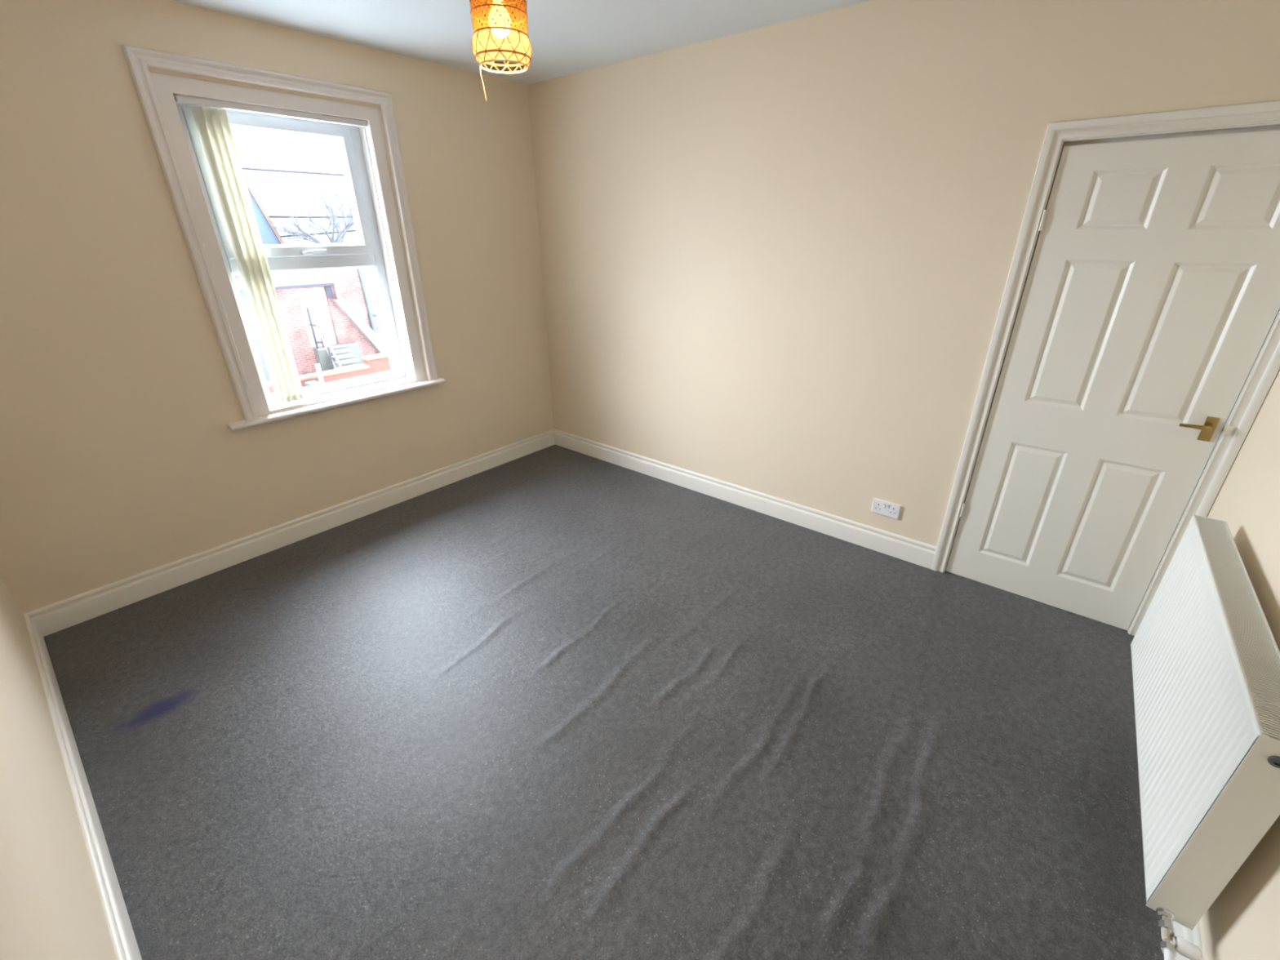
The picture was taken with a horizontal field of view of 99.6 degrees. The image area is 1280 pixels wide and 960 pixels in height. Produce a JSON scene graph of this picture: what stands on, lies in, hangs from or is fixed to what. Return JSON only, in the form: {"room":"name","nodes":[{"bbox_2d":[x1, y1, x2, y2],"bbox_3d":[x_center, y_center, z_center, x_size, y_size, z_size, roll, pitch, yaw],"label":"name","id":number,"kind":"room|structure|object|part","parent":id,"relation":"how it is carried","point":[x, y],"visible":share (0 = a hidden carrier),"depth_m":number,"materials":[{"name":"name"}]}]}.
{"room":"empty bedroom","nodes":[
{"label":"empty bedroom","id":0,"kind":"room"},
{"bbox_2d":[0,575,117,959],"bbox_3d":[-1.303,0.149,0.770,4.600,2.694,0.150,19,31,35],"label":"wall","id":1,"kind":"structure","parent":0,"point":[51,907],"depth_m":1.25,"materials":[{"name":"beige paint"}]},
{"bbox_2d":[23,613,142,959],"bbox_3d":[-1.228,1.197,1.312,4.040,0.135,0.018,19,31,35],"label":"baseboard","id":2,"kind":"structure","parent":1,"relation":"attached to","point":[122,933],"depth_m":1.64,"materials":[{"name":"white paint"}]},
{"bbox_2d":[0,0,554,613],"bbox_3d":[-1.842,-0.992,3.242,0.300,2.694,3.362,19,31,35],"label":"wall","id":3,"kind":"structure","parent":0,"point":[120,459],"depth_m":2.59,"materials":[{"name":"beige paint"}]},
{"bbox_2d":[121,44,437,420],"bbox_3d":[-1.755,-1.240,2.957,0.035,1.615,1.143,19,31,35],"label":"trim","id":4,"kind":"structure","parent":3,"relation":"attached to","point":[138,59],"depth_m":2.63,"materials":[{"name":"white paint"}]},
{"bbox_2d":[149,71,426,425],"bbox_3d":[-1.889,-1.224,3.075,0.300,1.589,1.006,19,31,35],"label":"lining","id":5,"kind":"object","parent":3,"relation":"attached to","point":[166,86],"visible":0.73,"depth_m":2.89,"materials":[{"name":"white paint"}]},
{"bbox_2d":[175,102,405,404],"bbox_3d":[-1.884,-1.225,3.071,0.111,1.459,0.871,19,31,35],"label":"window","id":6,"kind":"structure","parent":5,"relation":"attached to","point":[367,253],"depth_m":3.06,"materials":[{"name":"white plastic"}]},
{"bbox_2d":[173,94,367,404],"bbox_3d":[-1.818,-1.208,3.023,0.094,1.439,0.854,19,31,35],"label":"vertical blind","id":7,"kind":"object","parent":6,"relation":"attached to","point":[213,125],"visible":1,"depth_m":2.74,"materials":[{"name":"fabric"}]},
{"bbox_3d":[-1.887,-1.562,2.916,0.052,0.655,0.770,19,31,35],"label":"opening sash","id":8,"kind":"part","parent":6,"relation":"part of","materials":[{"name":"white plastic"}]},
{"bbox_3d":[-1.837,-1.281,3.039,0.031,0.027,0.141,19,31,35],"label":"handle","id":9,"kind":"part","parent":6,"relation":"part of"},
{"bbox_2d":[24,428,555,636],"bbox_3d":[-1.762,0.144,3.593,0.018,0.135,3.212,19,31,35],"label":"baseboard","id":10,"kind":"structure","parent":3,"relation":"attached to","point":[57,616],"depth_m":3.10,"materials":[{"name":"white paint"}]},
{"bbox_2d":[226,377,445,431],"bbox_3d":[-1.753,-0.479,3.270,0.076,0.028,1.253,19,31,35],"label":"sill","id":11,"kind":"structure","parent":3,"relation":"attached to","point":[232,426],"depth_m":3.17,"materials":[{"name":"white paint"}]},
{"bbox_2d":[169,0,870,84],"bbox_3d":[-0.201,-1.664,1.324,4.700,0.120,3.812,19,31,35],"label":"ceiling","id":12,"kind":"structure","parent":0,"point":[566,37],"depth_m":2.56,"materials":[{"name":"white paint"}]},
{"bbox_2d":[469,0,532,101],"bbox_3d":[-0.424,-1.441,1.611,0.181,0.524,0.181,19,31,35],"label":"pendant lamp","id":13,"kind":"object","parent":12,"relation":"hanging from","point":[501,44],"visible":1,"depth_m":1.60,"materials":[{"name":"orange"}]},
{"bbox_3d":[-0.424,-1.439,1.612,0.165,0.190,0.165,19,31,35],"label":"lamp shade","id":14,"kind":"part","parent":13,"relation":"part of","materials":[{"name":"orange wicker"}]},
{"bbox_2d":[44,444,1164,959],"bbox_3d":[-0.198,0.725,2.467,4.080,0.019,3.292,19,31,35],"label":"floor","id":15,"kind":"structure","parent":0,"point":[554,702],"depth_m":1.97,"materials":[{"name":"grey carpet"}]},
{"bbox_2d":[528,0,1279,546],"bbox_3d":[0.954,-0.910,3.030,4.300,2.694,0.150,19,31,35],"label":"wall","id":16,"kind":"structure","parent":0,"point":[776,259],"depth_m":2.82,"materials":[{"name":"beige paint"}]},
{"bbox_2d":[554,429,936,568],"bbox_3d":[0.425,0.023,3.828,3.053,0.135,0.018,19,31,35],"label":"baseboard","id":17,"kind":"structure","parent":16,"relation":"attached to","point":[918,553],"depth_m":3.52,"materials":[{"name":"white paint"}]},
{"bbox_2d":[871,497,901,519],"bbox_3d":[1.376,0.161,3.028,0.147,0.086,0.015,19,31,35],"label":"double socket","id":18,"kind":"object","parent":16,"relation":"attached to","point":[886,508],"visible":1,"depth_m":3.02,"materials":[{"name":"white plastic"}]},
{"bbox_2d":[931,100,1279,635],"bbox_3d":[1.942,-0.332,2.278,0.898,2.066,0.020,19,31,35],"label":"trim","id":19,"kind":"structure","parent":16,"relation":"attached to","point":[1267,367],"depth_m":2.13,"materials":[{"name":"white paint"}]},
{"bbox_2d":[943,122,1279,632],"bbox_3d":[1.962,-0.324,2.308,0.816,2.025,0.157,19,31,35],"label":"door","id":20,"kind":"structure","parent":16,"relation":"in","point":[1148,304],"depth_m":2.20,"materials":[{"name":"white wood"}]},
{"bbox_3d":[2.165,-0.211,2.103,0.100,0.020,0.057,19,31,35],"label":"lever handle","id":21,"kind":"part","parent":20,"relation":"part of","materials":[{"name":"gold metal"}]},
{"bbox_3d":[2.215,-0.198,2.106,0.036,0.096,0.007,19,31,35],"label":"handle plate","id":22,"kind":"part","parent":20,"relation":"part of","materials":[{"name":"gold metal"}]},
{"bbox_3d":[2.248,-0.192,2.067,0.022,0.035,0.016,19,31,35],"label":"strike plate","id":23,"kind":"part","parent":20,"relation":"part of","materials":[{"name":"white paint"}]},
{"bbox_2d":[1199,369,1279,959],"bbox_3d":[1.364,0.145,0.744,0.150,2.694,3.217,18,30,34],"label":"wall","id":24,"kind":"structure","parent":0,"point":[1242,922],"depth_m":1.53,"materials":[{"name":"beige paint"}]},
{"bbox_2d":[1172,920,1204,959],"bbox_3d":[1.299,1.197,1.281,0.018,0.135,3.194,18,30,34],"label":"baseboard","id":25,"kind":"structure","parent":24,"relation":"attached to","point":[1193,935],"depth_m":1.33,"materials":[{"name":"white paint"}]},
{"bbox_2d":[1130,514,1279,959],"bbox_3d":[1.581,0.708,1.553,0.127,0.790,1.282,18,30,34],"label":"radiator","id":26,"kind":"object","parent":24,"relation":"attached to","point":[1206,653],"visible":1,"depth_m":1.32,"materials":[{"name":"metal"}]},
{"bbox_3d":[1.958,0.396,1.979,0.083,0.585,0.002,18,30,34],"label":"panel","id":27,"kind":"part","parent":26,"relation":"part of","materials":[{"name":"metal"}]},
{"bbox_3d":[1.257,0.777,1.165,0.083,0.585,0.002,18,30,34],"label":"panel","id":28,"kind":"part","parent":26,"relation":"part of","materials":[{"name":"metal"}]},
{"bbox_2d":[1193,515,1279,740],"bbox_3d":[1.606,0.326,1.451,0.081,0.010,1.137,18,30,34],"label":"grille","id":29,"kind":"object","parent":26,"relation":"attached to","point":[1253,651],"depth_m":1.35,"materials":[{"name":"metal"}]},
{"label":"outside","id":30,"kind":"structure","parent":0,"visible":0},
{"bbox_3d":[-18.992,-7.095,29.670,59.400,0.150,44.000,19,31,35],"label":"ground","id":31,"kind":"structure","parent":30,"visible":0},
{"bbox_2d":[235,279,271,381],"bbox_3d":[-14.707,-3.645,16.710,2.650,4.430,5.300,19,31,35],"label":"rendered outhouse","id":32,"kind":"structure","parent":31,"relation":"on","point":[239,282],"depth_m":17.30,"materials":[{"name":"white paint"}]},
{"bbox_2d":[235,177,284,279],"bbox_3d":[-15.145,-6.614,19.392,1.500,7.570,5.030,19,31,35],"label":"gable roof","id":33,"kind":"structure","parent":31,"relation":"on","point":[269,236],"depth_m":19.32,"materials":[{"name":"blue stone"}]},
{"bbox_2d":[241,167,358,244],"bbox_3d":[-15.351,-10.819,27.471,9.200,8.419,28.000,19,31,35],"label":"sky","id":34,"kind":"structure","parent":31,"relation":"on","point":[275,188],"depth_m":24.16,"materials":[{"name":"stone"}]},
{"bbox_2d":[268,215,348,217],"bbox_3d":[-12.658,-11.364,23.257,0.064,0.275,9.103,5,25,11],"label":"overhead cable","id":35,"kind":"object","parent":34,"relation":"attached to","point":[270,216],"visible":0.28,"depth_m":21.07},
{"bbox_2d":[280,230,355,237],"bbox_3d":[-12.351,-10.874,23.457,0.064,0.555,8.570,6,26,13],"label":"overhead cable","id":36,"kind":"object","parent":34,"relation":"attached to","point":[348,230],"visible":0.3,"depth_m":21.71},
{"bbox_2d":[266,182,354,244],"bbox_3d":[-11.794,-7.541,21.406,2.536,7.530,3.913,19,31,35],"label":"bare tree","id":37,"kind":"object","parent":31,"relation":"on","point":[348,224],"visible":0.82,"depth_m":20.27,"materials":[{"name":"grey plant"}]},
{"bbox_2d":[236,267,387,375],"bbox_3d":[-9.774,-6.283,21.788,1.580,4.901,9.800,19,31,35],"label":"brick building","id":38,"kind":"structure","parent":31,"relation":"on","point":[344,302],"depth_m":19.35,"materials":[{"name":"brick"}]},
{"bbox_3d":[-11.504,-5.784,19.231,0.060,1.980,0.940,19,31,35],"label":"door","id":39,"kind":"part","parent":38,"relation":"part of","materials":[{"name":"white"}]},
{"bbox_2d":[305,380,319,386],"bbox_3d":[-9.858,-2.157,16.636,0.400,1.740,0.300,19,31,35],"label":"bin","id":40,"kind":"object","parent":31,"relation":"on","point":[313,382],"visible":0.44,"depth_m":16.23,"materials":[{"name":"plastic"}]},
{"bbox_2d":[315,363,324,383],"bbox_3d":[-9.719,-2.484,16.758,0.100,2.230,0.100,19,31,35],"label":"post","id":41,"kind":"object","parent":31,"relation":"on","point":[317,365],"visible":0.36,"depth_m":16.38,"materials":[{"name":"white"}]},
{"bbox_2d":[266,351,391,393],"bbox_3d":[-9.993,-2.626,17.234,0.350,2.090,4.770,19,31,35],"label":"wall","id":42,"kind":"structure","parent":31,"relation":"on","point":[379,362],"depth_m":17.58,"materials":[{"name":"orange paint"}]},
{"bbox_2d":[306,307,362,371],"bbox_3d":[-10.421,-4.288,19.166,2.175,3.490,1.690,19,31,35],"label":"steps","id":43,"kind":"structure","parent":31,"relation":"on","point":[330,357],"depth_m":19.18,"materials":[{"name":"concrete"}]},
{"bbox_3d":[-11.412,-5.283,18.838,0.065,1.400,0.065,7,26,16],"label":"newel post","id":44,"kind":"part","parent":43,"relation":"part of","materials":[{"name":"metal"}]},
{"bbox_3d":[-10.732,-4.520,18.503,0.070,1.327,1.845,-18,30,-34],"label":"rail","id":45,"kind":"part","parent":43,"relation":"part of","materials":[{"name":"metal"}]},
{"bbox_3d":[-10.304,-3.316,18.361,0.074,2.400,0.074,7,26,16],"label":"newel post","id":46,"kind":"part","parent":43,"relation":"part of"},
{"bbox_3d":[-10.649,-4.594,18.580,0.080,1.266,1.830,-20,31,-36],"label":"rail","id":47,"kind":"part","parent":43,"relation":"part of","materials":[{"name":"metal"}]}
]}

